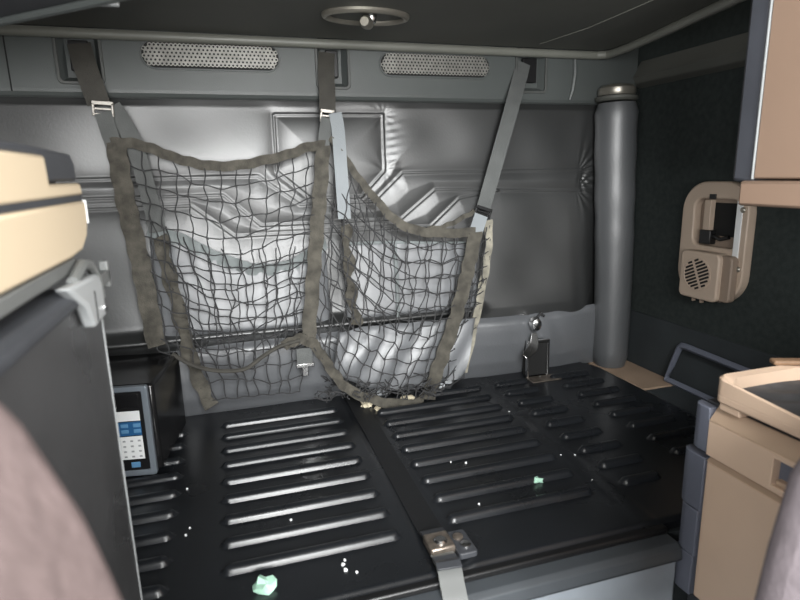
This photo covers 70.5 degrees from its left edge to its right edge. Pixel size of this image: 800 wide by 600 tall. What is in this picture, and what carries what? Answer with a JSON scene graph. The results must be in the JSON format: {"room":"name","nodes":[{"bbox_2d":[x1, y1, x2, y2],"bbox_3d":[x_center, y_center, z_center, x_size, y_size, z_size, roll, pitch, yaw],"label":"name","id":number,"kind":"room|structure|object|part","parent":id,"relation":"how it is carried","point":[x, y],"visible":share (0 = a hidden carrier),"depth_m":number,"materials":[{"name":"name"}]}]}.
{"room":"vehicle interior","nodes":[
{"label":"vehicle interior","id":0,"kind":"room"},
{"bbox_2d":[0,97,597,355],"bbox_3d":[-0.186,-0.186,1.675,2.144,0.838,0.114,-5,13,-16],"label":"wall","id":1,"kind":"structure","parent":0,"point":[428,163],"depth_m":1.68,"materials":[{"name":"plastic"}]},
{"bbox_2d":[139,41,280,72],"bbox_3d":[-0.501,-0.651,1.509,0.359,0.075,0.005,-5,13,-16],"label":"air vent","id":2,"kind":"object","parent":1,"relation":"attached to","point":[155,55],"visible":1,"depth_m":1.51,"materials":[{"name":"plastic"}]},
{"bbox_2d":[147,229,330,335],"bbox_3d":[-0.437,-0.065,1.593,0.488,0.314,0.064,-5,13,-16],"label":"pocket","id":3,"kind":"object","parent":1,"relation":"attached to","point":[258,273],"visible":0.66,"depth_m":1.58,"materials":[{"name":"fabric"}]},
{"bbox_2d":[67,42,529,410],"bbox_3d":[-0.194,-0.167,1.650,1.273,1.070,0.400,-2,13,-5],"label":"net","id":4,"kind":"object","parent":1,"relation":"hanging from","point":[400,357],"visible":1,"depth_m":1.60,"materials":[{"name":"fabric"}]},
{"bbox_2d":[0,24,638,104],"bbox_3d":[-0.221,-0.676,1.603,2.120,0.212,0.041,-5,13,-16],"label":"trim","id":5,"kind":"structure","parent":1,"relation":"attached to","point":[29,66],"depth_m":1.58,"materials":[{"name":"plastic"}]},
{"bbox_2d":[164,304,594,416],"bbox_3d":[-0.211,0.207,1.741,1.945,0.232,0.070,-5,13,-16],"label":"trim","id":6,"kind":"structure","parent":1,"relation":"attached to","point":[498,349],"depth_m":1.73,"materials":[{"name":"plastic"}]},
{"bbox_2d":[342,241,477,317],"bbox_3d":[0.045,-0.069,1.738,0.432,0.237,0.060,-5,13,-16],"label":"pocket","id":7,"kind":"object","parent":1,"relation":"attached to","point":[372,292],"visible":0.53,"depth_m":1.73,"materials":[{"name":"fabric"}]},
{"bbox_2d":[379,51,490,78],"bbox_3d":[0.109,-0.701,1.690,0.356,0.071,0.005,-5,13,-16],"label":"air vent","id":8,"kind":"object","parent":1,"relation":"attached to","point":[391,63],"visible":1,"depth_m":1.69,"materials":[{"name":"plastic"}]},
{"bbox_2d":[522,312,561,382],"bbox_3d":[0.443,0.141,1.931,0.148,0.220,0.204,-5,13,-16],"label":"tether latch","id":9,"kind":"object","parent":1,"relation":"attached to","point":[536,369],"visible":0.99,"depth_m":1.89,"materials":[{"name":"metal"}]},
{"bbox_3d":[0.449,0.080,1.869,0.040,0.049,0.029,-5,13,-16],"label":"knob","id":10,"kind":"part","parent":9,"relation":"part of","materials":[{"name":"metal"}]},
{"bbox_3d":[0.479,0.262,1.887,0.107,0.004,0.050,-5,13,-16],"label":"foot plate","id":11,"kind":"part","parent":9,"relation":"part of","materials":[{"name":"metal"}]},
{"bbox_2d":[631,0,799,357],"bbox_3d":[1.266,-0.171,0.657,0.060,2.350,3.050,-5,13,-16],"label":"wall","id":12,"kind":"structure","parent":0,"point":[687,129],"depth_m":1.70,"materials":[{"name":"fabric"}]},
{"bbox_2d":[633,32,747,88],"bbox_3d":[1.016,-0.606,1.206,0.035,0.086,1.500,-5,13,-16],"label":"trim","id":13,"kind":"structure","parent":12,"relation":"attached to","point":[729,53],"depth_m":1.67,"materials":[{"name":"grey plastic"}]},
{"bbox_2d":[627,309,781,397],"bbox_3d":[1.091,0.525,1.341,0.008,0.661,1.750,-5,13,-16],"label":"trim","id":14,"kind":"structure","parent":12,"relation":"attached to","point":[653,341],"depth_m":1.81,"materials":[{"name":"plastic"}]},
{"bbox_2d":[678,181,756,302],"bbox_3d":[0.904,-0.168,1.654,0.072,0.351,0.235,-5,13,-16],"label":"door handle panel","id":15,"kind":"object","parent":12,"relation":"attached to","point":[717,240],"visible":0.91,"depth_m":1.63,"materials":[{"name":"plastic"}]},
{"bbox_2d":[683,257,710,290],"bbox_3d":[0.874,-0.076,1.665,0.004,0.102,0.102,-5,13,-16],"label":"grille","id":16,"kind":"object","parent":15,"relation":"attached to","point":[696,270],"depth_m":1.66,"materials":[{"name":"plastic"}]},
{"bbox_3d":[0.914,-0.243,1.673,0.019,0.105,0.024,-5,13,-16],"label":"post","id":17,"kind":"part","parent":15,"relation":"part of","materials":[{"name":"plastic"}]},
{"bbox_2d":[709,194,716,198],"bbox_3d":[0.902,-0.298,1.630,0.005,0.014,0.022,-5,13,-16],"label":"switch","id":18,"kind":"object","parent":15,"relation":"attached to","point":[711,196],"depth_m":1.63,"materials":[{"name":"black plastic"}]},
{"bbox_2d":[733,0,799,208],"bbox_3d":[0.934,-0.704,0.648,0.479,1.192,0.746,-5,13,-16],"label":"upper cabinet","id":19,"kind":"object","parent":12,"relation":"attached to","point":[767,157],"visible":1,"depth_m":0.96,"materials":[{"name":"beige plastic"}]},
{"bbox_3d":[0.834,-0.796,0.972,0.471,1.150,0.046,-5,13,-16],"label":"edge post","id":20,"kind":"part","parent":19,"relation":"part of","materials":[{"name":"beige plastic"}]},
{"bbox_3d":[0.943,-0.723,0.622,0.473,1.144,0.698,-5,13,-16],"label":"panel","id":21,"kind":"part","parent":19,"relation":"part of","materials":[{"name":"beige plastic"}]},
{"bbox_3d":[0.252,1.093,0.611,2.240,0.050,3.050,-5,13,-16],"label":"floor","id":22,"kind":"structure","parent":0,"visible":0},
{"bbox_2d":[0,404,121,599],"bbox_3d":[-0.306,0.621,0.006,0.593,1.160,0.700,-5,13,-16],"label":"seat","id":23,"kind":"object","parent":22,"relation":"on","point":[49,551],"visible":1,"depth_m":0.25,"materials":[{"name":"fabric"}]},
{"bbox_2d":[0,259,142,599],"bbox_3d":[-0.595,0.533,0.580,0.610,1.094,0.478,-5,13,-16],"label":"partition panel","id":24,"kind":"object","parent":22,"relation":"on","point":[56,381],"visible":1,"depth_m":0.59,"materials":[{"name":"grey plastic"}]},
{"bbox_3d":[-0.313,0.028,0.464,0.030,0.024,0.290,-5,13,-16],"label":"rail","id":25,"kind":"part","parent":24,"relation":"part of","materials":[{"name":"grey plastic"}]},
{"bbox_2d":[0,141,88,318],"bbox_3d":[-0.611,-0.043,0.425,0.590,0.142,0.431,-5,13,-16],"label":"console","id":26,"kind":"object","parent":24,"relation":"on","point":[43,222],"visible":0.98,"depth_m":0.52,"materials":[{"name":"plastic"}]},
{"bbox_2d":[0,141,75,180],"bbox_3d":[-0.474,-0.107,0.449,0.296,0.034,0.418,-5,13,-16],"label":"tray","id":27,"kind":"object","parent":26,"relation":"on","point":[18,162],"depth_m":0.52,"materials":[{"name":"grey plastic"}]},
{"bbox_3d":[-0.328,-0.002,0.480,0.023,0.020,0.348,-5,13,-16],"label":"trim","id":28,"kind":"part","parent":26,"relation":"part of","materials":[{"name":"grey plastic"}]},
{"bbox_3d":[-0.340,-0.106,0.492,0.024,0.042,0.419,-5,13,-16],"label":"drawer","id":29,"kind":"part","parent":26,"relation":"part of","materials":[{"name":"beige plastic"}]},
{"bbox_3d":[-0.340,-0.051,0.509,0.024,0.060,0.428,-5,13,-16],"label":"drawer","id":30,"kind":"part","parent":26,"relation":"part of","materials":[{"name":"beige plastic"}]},
{"bbox_2d":[398,386,700,599],"bbox_3d":[-0.045,0.639,1.434,2.125,0.489,0.953,-5,13,-16],"label":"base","id":31,"kind":"object","parent":22,"relation":"on","point":[644,569],"visible":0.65,"depth_m":1.04,"materials":[{"name":"grey paint"}]},
{"bbox_2d":[125,362,700,599],"bbox_3d":[-0.128,0.396,1.377,1.977,0.036,0.914,-5,13,-16],"label":"platform","id":32,"kind":"object","parent":31,"relation":"on","point":[246,473],"visible":0.75,"depth_m":1.25,"materials":[{"name":"plastic"}]},
{"bbox_2d":[108,352,185,476],"bbox_3d":[-0.781,0.286,1.403,0.409,0.224,0.261,-3,13,-8],"label":"microwave","id":33,"kind":"object","parent":32,"relation":"on","point":[147,388],"visible":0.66,"depth_m":1.32,"materials":[{"name":"black plastic"}]},
{"bbox_3d":[-0.623,0.302,1.305,0.073,0.196,0.008,-3,13,-8],"label":"control panel","id":34,"kind":"part","parent":33,"relation":"part of","materials":[{"name":"black plastic"}]},
{"bbox_3d":[-0.621,0.303,1.305,0.097,0.220,0.014,-3,13,-8],"label":"panel frame","id":35,"kind":"part","parent":33,"relation":"part of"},
{"bbox_2d":[252,574,276,594],"bbox_3d":[-0.230,0.478,0.954,0.037,0.022,0.040,9,16,38],"label":"scrap","id":36,"kind":"object","parent":32,"relation":"on","point":[264,585],"visible":1,"depth_m":0.95,"materials":[{"name":"green paper"}]},
{"bbox_2d":[376,389,387,395],"bbox_3d":[-0.055,0.288,1.785,0.047,0.022,0.031,-5,13,-16],"label":"scrap","id":37,"kind":"object","parent":32,"relation":"on","point":[379,390],"visible":0.43,"depth_m":1.78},
{"bbox_2d":[345,394,467,599],"bbox_3d":[-0.025,0.452,1.389,0.061,0.172,0.945,-5,13,-15],"label":"belt","id":38,"kind":"object","parent":32,"relation":"on","point":[441,548],"visible":0.99,"depth_m":1.17,"materials":[{"name":"grey fabric"}]},
{"bbox_2d":[360,401,371,407],"bbox_3d":[-0.103,0.309,1.696,0.036,0.022,0.030,-12,17,-40],"label":"paper scrap","id":39,"kind":"object","parent":38,"relation":"on","point":[364,404],"visible":0.73,"depth_m":1.69,"materials":[{"name":"beige paper"}]},
{"bbox_2d":[400,395,414,398],"bbox_3d":[0.018,0.300,1.728,0.065,0.020,0.026,-5,13,-16],"label":"paper scrap","id":40,"kind":"object","parent":32,"relation":"on","point":[409,396],"visible":0.35,"depth_m":1.72,"materials":[{"name":"beige paper"}]},
{"bbox_2d":[447,529,476,559],"bbox_3d":[0.114,0.451,1.051,0.036,0.017,0.070,-5,13,-16],"label":"plate","id":41,"kind":"object","parent":32,"relation":"on","point":[464,547],"visible":0.92,"depth_m":1.03,"materials":[{"name":"grey plastic"}]},
{"bbox_2d":[534,476,543,482],"bbox_3d":[0.306,0.401,1.262,0.031,0.014,0.020,-1,13,1],"label":"scrap","id":42,"kind":"object","parent":32,"relation":"on","point":[537,479],"visible":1,"depth_m":1.26,"materials":[{"name":"green paper"}]},
{"bbox_3d":[0.084,0.517,0.967,0.934,0.033,0.053,-5,13,-16],"label":"sill","id":43,"kind":"part","parent":31,"relation":"part of","materials":[{"name":"grey metal"}]},
{"bbox_3d":[0.087,0.750,1.024,0.933,0.446,0.043,-5,13,-16],"label":"panel","id":44,"kind":"part","parent":31,"relation":"part of","materials":[{"name":"grey paint"}]},
{"bbox_2d":[588,360,672,389],"bbox_3d":[0.801,0.259,1.963,0.145,0.019,0.290,-5,13,-16],"label":"ledge","id":45,"kind":"object","parent":31,"relation":"on","point":[645,379],"visible":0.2,"depth_m":1.92,"materials":[{"name":"beige plastic"}]},
{"bbox_2d":[593,101,638,367],"bbox_3d":[0.727,-0.206,1.941,0.160,0.897,0.135,-5,13,-16],"label":"vertical pipe","id":46,"kind":"object","parent":45,"relation":"on","point":[616,123],"visible":1,"depth_m":1.89,"materials":[{"name":"plastic"}]},
{"bbox_2d":[595,83,637,102],"bbox_3d":[0.704,-0.672,1.838,0.132,0.053,0.132,-5,13,-16],"label":"cap","id":47,"kind":"object","parent":46,"relation":"on","point":[619,91],"visible":0.94,"depth_m":1.79,"materials":[{"name":"metal"}]},
{"bbox_2d":[664,342,751,400],"bbox_3d":[0.943,0.243,1.643,0.022,0.156,0.456,-5,13,-16],"label":"loop","id":48,"kind":"object","parent":45,"relation":"on","point":[682,346],"visible":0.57,"depth_m":1.74,"materials":[{"name":"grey plastic"}]},
{"bbox_2d":[674,398,799,599],"bbox_3d":[0.868,0.561,1.037,0.594,0.772,0.358,-5,13,-16],"label":"base cabinet","id":49,"kind":"object","parent":22,"relation":"on","point":[733,487],"visible":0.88,"depth_m":0.97,"materials":[{"name":"beige plastic"}]},
{"bbox_3d":[0.549,0.515,1.092,0.022,0.083,0.050,-5,13,-16],"label":"corner post","id":50,"kind":"part","parent":49,"relation":"part of","materials":[{"name":"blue plastic"}]},
{"bbox_3d":[0.548,0.427,1.069,0.022,0.094,0.046,-5,13,-16],"label":"corner post","id":51,"kind":"part","parent":49,"relation":"part of","materials":[{"name":"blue plastic"}]},
{"bbox_3d":[0.546,0.328,1.047,0.022,0.106,0.054,-5,13,-16],"label":"corner post","id":52,"kind":"part","parent":49,"relation":"part of","materials":[{"name":"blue plastic"}]},
{"bbox_3d":[0.546,0.225,1.016,0.022,0.084,0.038,-5,13,-16],"label":"corner post","id":53,"kind":"part","parent":49,"relation":"part of","materials":[{"name":"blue plastic"}]},
{"bbox_3d":[0.602,0.450,0.904,0.020,0.276,0.292,-5,13,-16],"label":"door","id":54,"kind":"part","parent":49,"relation":"part of","materials":[{"name":"beige plastic"}]},
{"bbox_3d":[0.595,0.271,0.863,0.022,0.064,0.292,-5,13,-16],"label":"drawer","id":55,"kind":"part","parent":49,"relation":"part of","materials":[{"name":"beige plastic"}]},
{"bbox_2d":[717,365,799,438],"bbox_3d":[0.869,0.164,0.909,0.590,0.060,0.320,-5,13,-16],"label":"tray","id":56,"kind":"object","parent":49,"relation":"on","point":[734,400],"visible":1,"depth_m":0.94,"materials":[{"name":"beige plastic"}]},
{"bbox_2d":[742,380,799,416],"bbox_3d":[0.863,0.163,0.903,0.554,0.014,0.289,-5,13,-16],"label":"rubber mat","id":57,"kind":"object","parent":56,"relation":"on","point":[786,394],"visible":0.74,"depth_m":0.94,"materials":[{"name":"black rubber"}]},
{"bbox_2d":[769,358,799,364],"bbox_3d":[0.733,0.110,1.004,0.140,0.009,0.020,0,13,4],"label":"scrap","id":58,"kind":"object","parent":56,"relation":"on","point":[776,361],"visible":1,"depth_m":1.00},
{"bbox_3d":[0.620,0.282,0.807,0.004,0.045,0.167,-5,13,-16],"label":"finger pull","id":59,"kind":"part","parent":49,"relation":"part of","materials":[{"name":"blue plastic"}]},
{"bbox_2d":[754,459,799,599],"bbox_3d":[0.729,0.584,0.367,0.639,1.027,0.700,-5,13,-16],"label":"seat","id":60,"kind":"object","parent":22,"relation":"on","point":[779,579],"visible":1,"depth_m":0.51,"materials":[{"name":"grey fabric"}]},
{"bbox_3d":[-0.826,0.016,0.037,0.040,2.350,3.050,-5,13,-16],"label":"wall","id":61,"kind":"structure","parent":0,"visible":0},
{"bbox_2d":[0,0,126,26],"bbox_3d":[-0.618,-0.444,0.667,0.786,0.130,0.889,-5,13,-16],"label":"locker","id":62,"kind":"object","parent":61,"relation":"attached to","point":[11,11],"visible":1,"depth_m":0.81,"materials":[{"name":"grey plastic"}]},
{"bbox_2d":[0,0,745,59],"bbox_3d":[-0.133,-0.636,1.099,1.986,0.114,0.989,-5,13,-16],"label":"ceiling","id":63,"kind":"structure","parent":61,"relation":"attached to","point":[598,25],"depth_m":1.40,"materials":[{"name":"metal"}]},
{"bbox_3d":[-0.080,-0.673,1.338,0.190,0.002,0.114,-5,13,-16],"label":"latch dish","id":64,"kind":"part","parent":63,"relation":"part of","materials":[{"name":"grey metal"}]},
{"bbox_3d":[-0.078,-0.655,1.335,0.032,0.047,0.121,-2,13,-2],"label":"pull handle","id":65,"kind":"part","parent":63,"relation":"part of","materials":[{"name":"metal"}]}
]}

